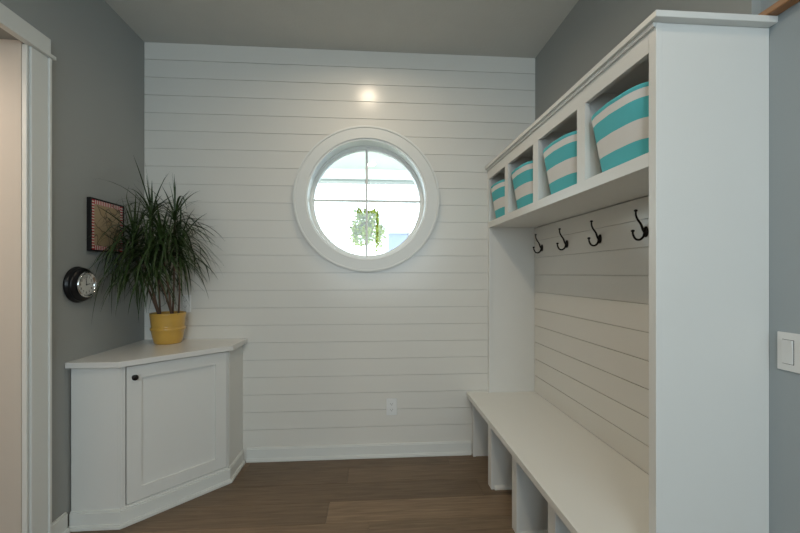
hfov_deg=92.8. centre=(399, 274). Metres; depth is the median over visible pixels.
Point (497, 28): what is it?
ceiling
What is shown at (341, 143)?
window
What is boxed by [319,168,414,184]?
beam
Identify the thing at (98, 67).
wall
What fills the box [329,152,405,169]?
ceiling
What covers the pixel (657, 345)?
hall tree
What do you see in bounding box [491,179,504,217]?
fabric basket
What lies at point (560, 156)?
fabric basket
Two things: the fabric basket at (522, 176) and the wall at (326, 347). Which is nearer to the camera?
the fabric basket at (522, 176)
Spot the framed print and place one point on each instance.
(94, 213)
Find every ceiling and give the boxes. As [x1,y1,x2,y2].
[105,0,578,57]
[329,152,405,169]
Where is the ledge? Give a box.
[758,0,799,15]
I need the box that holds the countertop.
[65,338,246,368]
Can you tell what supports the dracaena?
on the countertop
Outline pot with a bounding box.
[149,311,186,344]
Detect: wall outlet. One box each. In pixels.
[180,295,190,311]
[386,398,396,414]
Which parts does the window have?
sash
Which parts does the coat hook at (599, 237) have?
arm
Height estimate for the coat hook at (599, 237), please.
0.128 m
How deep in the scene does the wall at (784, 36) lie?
1.10 m
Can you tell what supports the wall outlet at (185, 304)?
attached to the wall at (326, 347)
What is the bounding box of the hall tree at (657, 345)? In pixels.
[485,10,777,532]
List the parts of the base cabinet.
knob, door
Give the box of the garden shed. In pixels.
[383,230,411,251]
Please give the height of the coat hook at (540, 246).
0.128 m
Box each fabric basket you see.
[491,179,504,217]
[511,160,532,208]
[543,131,576,193]
[591,81,648,171]
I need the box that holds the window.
[293,125,439,271]
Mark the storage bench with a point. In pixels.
(561, 477)
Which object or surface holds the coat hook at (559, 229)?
attached to the hall tree at (657, 345)
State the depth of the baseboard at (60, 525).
1.78 m
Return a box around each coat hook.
[533,234,542,252]
[556,228,567,249]
[587,220,601,245]
[631,209,648,240]
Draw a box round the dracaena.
[87,155,224,344]
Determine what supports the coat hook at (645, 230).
attached to the hall tree at (657, 345)
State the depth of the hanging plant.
3.64 m
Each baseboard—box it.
[52,512,70,532]
[246,441,471,462]
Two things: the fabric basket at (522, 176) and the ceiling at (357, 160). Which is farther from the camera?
the ceiling at (357, 160)
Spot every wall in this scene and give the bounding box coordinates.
[0,0,143,526]
[0,39,22,532]
[144,42,534,460]
[535,0,799,532]
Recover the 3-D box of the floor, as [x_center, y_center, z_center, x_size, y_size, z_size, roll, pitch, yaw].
[-0.750,1.265,0.028,4.008,0.060,5.000,0,0,-4]
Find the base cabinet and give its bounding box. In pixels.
[65,338,246,531]
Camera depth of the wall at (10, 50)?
1.60 m
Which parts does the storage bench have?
shoe moulding, shoe moulding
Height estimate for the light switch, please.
0.107 m
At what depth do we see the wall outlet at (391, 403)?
2.58 m
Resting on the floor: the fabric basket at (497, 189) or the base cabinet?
the base cabinet
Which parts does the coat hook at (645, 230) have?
arm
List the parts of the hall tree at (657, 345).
panel, frame, panel, cornice, panel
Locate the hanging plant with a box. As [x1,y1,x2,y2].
[349,179,386,251]
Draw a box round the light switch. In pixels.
[777,331,799,373]
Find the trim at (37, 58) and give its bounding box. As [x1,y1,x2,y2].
[0,2,55,532]
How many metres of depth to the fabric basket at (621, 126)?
1.23 m
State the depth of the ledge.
1.06 m
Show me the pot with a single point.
(167, 327)
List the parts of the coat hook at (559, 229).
arm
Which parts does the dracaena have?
crown, crown, stem, crown, crown, stem, stem, crown, stem, stem, crown, crown, stem, stem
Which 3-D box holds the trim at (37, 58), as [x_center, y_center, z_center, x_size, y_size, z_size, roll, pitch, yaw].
[-1.578,0.089,1.141,0.153,2.292,1.176,0,0,-4]
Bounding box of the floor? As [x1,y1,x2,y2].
[70,455,514,532]
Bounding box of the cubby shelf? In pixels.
[495,169,648,227]
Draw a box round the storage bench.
[467,391,648,532]
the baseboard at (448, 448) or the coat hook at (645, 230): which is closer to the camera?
the coat hook at (645, 230)
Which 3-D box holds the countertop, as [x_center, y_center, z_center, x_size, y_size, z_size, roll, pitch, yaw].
[-1.309,0.438,2.166,0.650,0.028,0.654,0,0,-4]
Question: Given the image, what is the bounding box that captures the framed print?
[87,197,123,252]
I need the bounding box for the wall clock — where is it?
[63,266,96,302]

